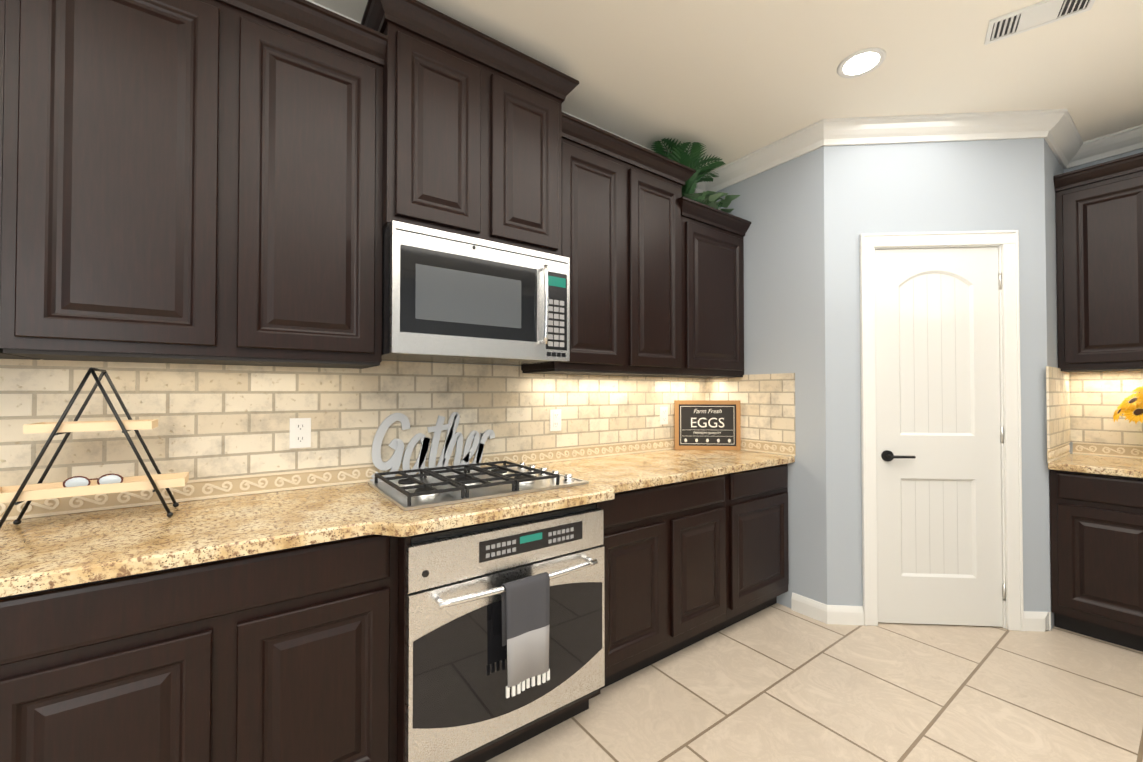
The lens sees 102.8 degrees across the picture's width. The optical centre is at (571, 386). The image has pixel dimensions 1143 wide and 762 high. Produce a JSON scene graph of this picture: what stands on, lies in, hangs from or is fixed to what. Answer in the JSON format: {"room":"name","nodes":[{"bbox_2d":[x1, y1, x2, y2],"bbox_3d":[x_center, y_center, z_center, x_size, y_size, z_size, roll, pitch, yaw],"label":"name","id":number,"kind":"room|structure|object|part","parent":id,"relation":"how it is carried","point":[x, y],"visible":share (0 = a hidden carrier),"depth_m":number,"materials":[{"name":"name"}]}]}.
{"room":"kitchen","nodes":[
{"label":"kitchen","id":0,"kind":"room"},
{"bbox_2d":[5,360,651,520],"bbox_3d":[-1.375,-0.084,1.642,5.860,2.800,0.100,1,-1,-36],"label":"wall","id":1,"kind":"structure","parent":0,"point":[428,362],"depth_m":2.12,"materials":[{"name":"grey paint"}]},
{"bbox_2d":[0,0,31,359],"bbox_3d":[-1.709,-0.684,1.139,0.460,1.175,0.334,1,-1,-36],"label":"upper cabinet","id":2,"kind":"object","parent":1,"relation":"attached to","point":[3,3],"depth_m":1.15,"materials":[{"name":"brown wood"}]},
{"bbox_2d":[4,0,235,364],"bbox_3d":[-1.338,-0.680,1.406,0.454,1.175,0.334,1,-1,-36],"label":"upper cabinet","id":3,"kind":"object","parent":1,"relation":"attached to","point":[228,182],"depth_m":1.27,"materials":[{"name":"brown wood"}]},
{"bbox_2d":[232,0,385,367],"bbox_3d":[-0.969,-0.677,1.671,0.455,1.175,0.334,1,-1,-36],"label":"upper cabinet","id":4,"kind":"object","parent":1,"relation":"attached to","point":[307,232],"depth_m":1.53,"materials":[{"name":"brown wood"}]},
{"bbox_2d":[0,359,704,519],"bbox_3d":[-0.706,0.149,2.050,4.086,0.514,0.010,1,-1,-36],"label":"backsplash","id":5,"kind":"structure","parent":1,"relation":"attached to","point":[219,431],"depth_m":1.76,"materials":[{"name":"tile"}]},
{"bbox_2d":[289,418,310,448],"bbox_3d":[-1.060,0.183,1.783,0.072,0.116,0.008,1,-1,-36],"label":"electrical outlet","id":6,"kind":"object","parent":5,"relation":"attached to","point":[300,433],"visible":1,"depth_m":1.78,"materials":[{"name":"white plastic"}]},
{"bbox_2d":[550,409,560,430],"bbox_3d":[-0.086,0.186,2.484,0.072,0.116,0.008,1,-1,-36],"label":"electrical outlet","id":7,"kind":"object","parent":5,"relation":"attached to","point":[555,420],"visible":1,"depth_m":2.48,"materials":[{"name":"white plastic"}]},
{"bbox_2d":[660,407,667,424],"bbox_3d":[0.604,0.192,2.980,0.072,0.116,0.008,1,-1,-36],"label":"electrical outlet","id":8,"kind":"object","parent":5,"relation":"attached to","point":[663,415],"visible":1,"depth_m":2.98,"materials":[{"name":"white plastic"}]},
{"bbox_2d":[372,0,491,240],"bbox_3d":[-0.612,-0.989,1.896,0.380,0.805,0.394,1,-1,-36],"label":"upper cabinet","id":9,"kind":"object","parent":1,"relation":"attached to","point":[436,72],"depth_m":1.72,"materials":[{"name":"brown wood"}]},
{"bbox_2d":[382,220,569,365],"bbox_3d":[-0.426,-0.341,1.953,0.754,0.458,0.483,1,-1,-36],"label":"over-the-range microwave","id":10,"kind":"object","parent":9,"relation":"attached to","point":[448,297],"visible":1,"depth_m":1.75,"materials":[{"name":"silver metal"}]},
{"bbox_2d":[492,40,567,256],"bbox_3d":[-0.303,-0.986,2.118,0.380,0.805,0.394,1,-1,-36],"label":"upper cabinet","id":11,"kind":"object","parent":1,"relation":"attached to","point":[530,125],"depth_m":1.96,"materials":[{"name":"brown wood"}]},
{"bbox_2d":[521,116,631,375],"bbox_3d":[0.014,-0.667,2.379,0.444,1.175,0.334,1,-1,-36],"label":"upper cabinet","id":12,"kind":"object","parent":1,"relation":"attached to","point":[599,162],"depth_m":2.27,"materials":[{"name":"brown wood"}]},
{"bbox_2d":[624,144,687,375],"bbox_3d":[0.375,-0.663,2.638,0.444,1.175,0.334,1,-1,-36],"label":"upper cabinet","id":13,"kind":"object","parent":1,"relation":"attached to","point":[659,207],"depth_m":2.51,"materials":[{"name":"brown wood"}]},
{"bbox_2d":[672,200,747,377],"bbox_3d":[0.802,-0.569,2.944,0.606,0.995,0.334,1,-1,-36],"label":"upper cabinet","id":14,"kind":"object","parent":1,"relation":"attached to","point":[715,237],"depth_m":2.80,"materials":[{"name":"brown wood"}]},
{"bbox_2d":[651,138,739,212],"bbox_3d":[0.766,-1.218,2.859,0.714,0.439,0.426,1,-1,-36],"label":"fern plant","id":15,"kind":"object","parent":14,"relation":"on","point":[678,154],"visible":0.38,"depth_m":2.78,"materials":[{"name":"green plant"}]},
{"bbox_2d":[416,502,595,535],"bbox_3d":[-0.390,0.453,1.867,0.724,0.020,0.670,1,-1,-36],"label":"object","id":16,"kind":"structure","parent":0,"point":[595,502],"depth_m":1.56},
{"bbox_2d":[311,0,1142,172],"bbox_3d":[0.570,-1.554,0.166,7.470,0.100,4.800,1,-1,-36],"label":"ceiling","id":17,"kind":"structure","parent":0,"point":[727,81],"depth_m":2.07,"materials":[{"name":"white paint"}]},
{"bbox_2d":[837,48,885,77],"bbox_3d":[1.324,-1.475,2.088,0.192,0.006,0.192,1,-1,-36],"label":"recessed light","id":18,"kind":"object","parent":17,"relation":"in","point":[861,62],"visible":1,"depth_m":2.08,"materials":[{"name":"white"}]},
{"bbox_2d":[984,0,1094,44],"bbox_3d":[1.860,-1.476,1.814,0.310,0.010,0.150,-1,-1,36],"label":"ceiling vent","id":19,"kind":"object","parent":17,"relation":"in","point":[1033,16],"visible":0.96,"depth_m":1.82,"materials":[{"name":"white metal"}]},
{"bbox_2d":[715,146,826,607],"bbox_3d":[1.235,-0.066,2.947,0.100,2.800,0.830,1,-1,-36],"label":"wall","id":20,"kind":"structure","parent":0,"point":[780,207],"depth_m":2.71,"materials":[{"name":"grey paint"}]},
{"bbox_2d":[705,373,795,455],"bbox_3d":[1.141,0.172,2.976,0.010,0.494,0.644,1,-1,-36],"label":"tile backsplash","id":21,"kind":"object","parent":20,"relation":"attached to","point":[767,403],"visible":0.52,"depth_m":2.87,"materials":[{"name":"tile"}]},
{"bbox_2d":[486,603,1142,761],"bbox_3d":[0.570,1.346,0.127,7.470,0.100,4.800,1,-1,-36],"label":"floor","id":22,"kind":"structure","parent":0,"point":[777,682],"depth_m":1.92,"materials":[{"name":"tile"}]},
{"bbox_2d":[0,534,415,761],"bbox_3d":[-1.040,0.875,1.392,0.880,0.876,0.670,1,-1,-36],"label":"base cabinet","id":23,"kind":"object","parent":22,"relation":"on","point":[295,654],"depth_m":1.16,"materials":[{"name":"brown wood"}]},
{"bbox_2d":[520,472,739,712],"bbox_3d":[0.278,0.888,2.342,0.922,0.876,0.670,1,-1,-36],"label":"base cabinet","id":24,"kind":"object","parent":22,"relation":"on","point":[672,550],"depth_m":2.13,"materials":[{"name":"brown wood"}]},
{"bbox_2d":[405,504,604,761],"bbox_3d":[-0.350,0.831,1.806,0.750,0.730,0.757,1,-1,-36],"label":"oven","id":25,"kind":"object","parent":24,"relation":"in","point":[505,630],"visible":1,"depth_m":1.50,"materials":[{"name":"silver metal"}]},
{"bbox_2d":[501,572,549,697],"bbox_3d":[-0.149,0.814,1.511,0.165,0.355,0.043,1,-1,-36],"label":"towel","id":26,"kind":"object","parent":25,"relation":"hanging from","point":[525,602],"depth_m":1.49,"materials":[{"name":"grey fabric"}]},
{"bbox_2d":[740,464,788,620],"bbox_3d":[0.886,0.894,2.807,0.607,0.876,0.624,1,-1,-36],"label":"base cabinet","id":27,"kind":"object","parent":22,"relation":"on","point":[764,564],"depth_m":2.57,"materials":[{"name":"brown wood"}]},
{"bbox_2d":[0,449,794,596],"bbox_3d":[-0.494,0.422,1.752,4.086,0.036,0.732,1,-1,-36],"label":"countertop","id":28,"kind":"structure","parent":27,"relation":"on","point":[46,552],"depth_m":1.36,"materials":[{"name":"stone"}]},
{"bbox_2d":[0,367,188,528],"bbox_3d":[-1.401,0.172,1.347,0.410,0.449,0.166,1,-1,-36],"label":"shelf","id":29,"kind":"object","parent":28,"relation":"on","point":[70,487],"visible":1,"depth_m":1.32,"materials":[{"name":"black metal"}]},
{"bbox_2d":[370,412,494,480],"bbox_3d":[-0.614,0.267,2.091,0.576,0.300,0.010,1,-1,-36],"label":"gather sign","id":30,"kind":"object","parent":28,"relation":"on","point":[393,463],"visible":0.88,"depth_m":2.07,"materials":[{"name":"white metal"}]},
{"bbox_2d":[368,461,588,510],"bbox_3d":[-0.386,0.381,1.888,0.744,0.046,0.530,1,-1,-36],"label":"cooktop","id":31,"kind":"object","parent":28,"relation":"in","point":[421,490],"visible":1,"depth_m":1.79,"materials":[{"name":"silver metal"}]},
{"bbox_2d":[674,400,740,449],"bbox_3d":[0.894,0.257,3.004,0.423,0.325,0.020,0,-1,5],"label":"sign","id":32,"kind":"object","parent":28,"relation":"on","point":[707,424],"visible":1,"depth_m":3.00,"materials":[{"name":"brown wood"}]},
{"bbox_2d":[1050,470,1142,651],"bbox_3d":[3.092,0.887,2.314,0.624,0.876,0.841,1,-1,-36],"label":"base cabinet","id":33,"kind":"object","parent":22,"relation":"on","point":[1096,526],"visible":0.96,"depth_m":2.32,"materials":[{"name":"brown wood"}]},
{"bbox_2d":[1048,453,1142,477],"bbox_3d":[3.377,0.424,1.899,0.652,0.036,1.857,1,-1,-36],"label":"countertop","id":34,"kind":"structure","parent":33,"relation":"on","point":[1113,466],"depth_m":2.40,"materials":[{"name":"stone"}]},
{"bbox_2d":[1113,386,1142,423],"bbox_3d":[3.173,0.192,2.442,0.251,0.439,0.362,1,-1,-36],"label":"flowers","id":35,"kind":"object","parent":34,"relation":"on","point":[1134,404],"visible":1,"depth_m":2.50,"materials":[{"name":"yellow plant"}]},
{"bbox_2d":[824,138,1050,628],"bbox_3d":[2.024,-0.071,2.589,1.172,2.800,0.100,0,-1,4],"label":"wall","id":36,"kind":"structure","parent":0,"point":[979,185],"depth_m":2.56,"materials":[{"name":"grey paint"}]},
{"bbox_2d":[306,0,1142,192],"bbox_3d":[0.570,-1.452,0.165,7.270,0.104,4.600,1,-1,-36],"label":"crown molding","id":37,"kind":"structure","parent":36,"relation":"attached to","point":[1056,130],"depth_m":2.55,"materials":[{"name":"white wood"}]},
{"bbox_2d":[791,592,1050,631],"bbox_3d":[0.570,1.246,0.128,7.270,0.100,4.600,1,-1,-36],"label":"baseboard","id":38,"kind":"structure","parent":36,"relation":"attached to","point":[852,615],"depth_m":2.54,"materials":[{"name":"white wood"}]},
{"bbox_2d":[875,247,1005,626],"bbox_3d":[2.044,0.274,2.537,0.674,2.092,0.102,0,-1,4],"label":"pantry door","id":39,"kind":"structure","parent":36,"relation":"in","point":[939,434],"depth_m":2.55,"materials":[{"name":"white wood"}]},
{"bbox_3d":[1.808,0.390,2.527,0.107,0.062,0.137,1,-1,-36],"label":"handle","id":40,"kind":"part","parent":39,"relation":"part of","materials":[{"name":"black metal"}]},
{"bbox_2d":[859,230,1023,630],"bbox_3d":[2.040,0.237,2.571,0.826,2.183,0.123,0,-1,4],"label":"door frame","id":41,"kind":"structure","parent":36,"relation":"attached to","point":[1006,242],"depth_m":2.52,"materials":[{"name":"white wood"}]},
{"bbox_2d":[1044,139,1063,629],"bbox_3d":[2.864,-0.069,2.745,0.710,2.800,0.100,1,-1,-36],"label":"wall","id":42,"kind":"structure","parent":0,"point":[1052,166],"depth_m":2.59,"materials":[{"name":"grey paint"}]},
{"bbox_2d":[1046,366,1070,462],"bbox_3d":[2.832,0.155,2.649,0.646,0.518,0.010,1,-1,-36],"label":"tile backsplash","id":43,"kind":"object","parent":42,"relation":"attached to","point":[1058,407],"visible":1,"depth_m":2.60,"materials":[{"name":"tile"}]},
{"bbox_2d":[1064,148,1142,458],"bbox_3d":[4.023,-0.084,1.657,0.100,2.800,3.020,1,-1,-36],"label":"wall","id":44,"kind":"structure","parent":0,"point":[1095,163],"depth_m":2.75,"materials":[{"name":"grey paint"}]},
{"bbox_2d":[1053,152,1142,371],"bbox_3d":[3.087,-0.661,2.590,0.334,1.120,0.420,1,-1,-36],"label":"upper cabinet","id":45,"kind":"object","parent":44,"relation":"attached to","point":[1099,231],"depth_m":2.53,"materials":[{"name":"brown wood"}]},
{"bbox_2d":[1069,371,1142,458],"bbox_3d":[3.638,0.147,2.091,0.010,0.518,1.858,1,-1,-36],"label":"backsplash","id":46,"kind":"structure","parent":44,"relation":"attached to","point":[1096,399],"depth_m":2.72,"materials":[{"name":"tile"}]}
]}

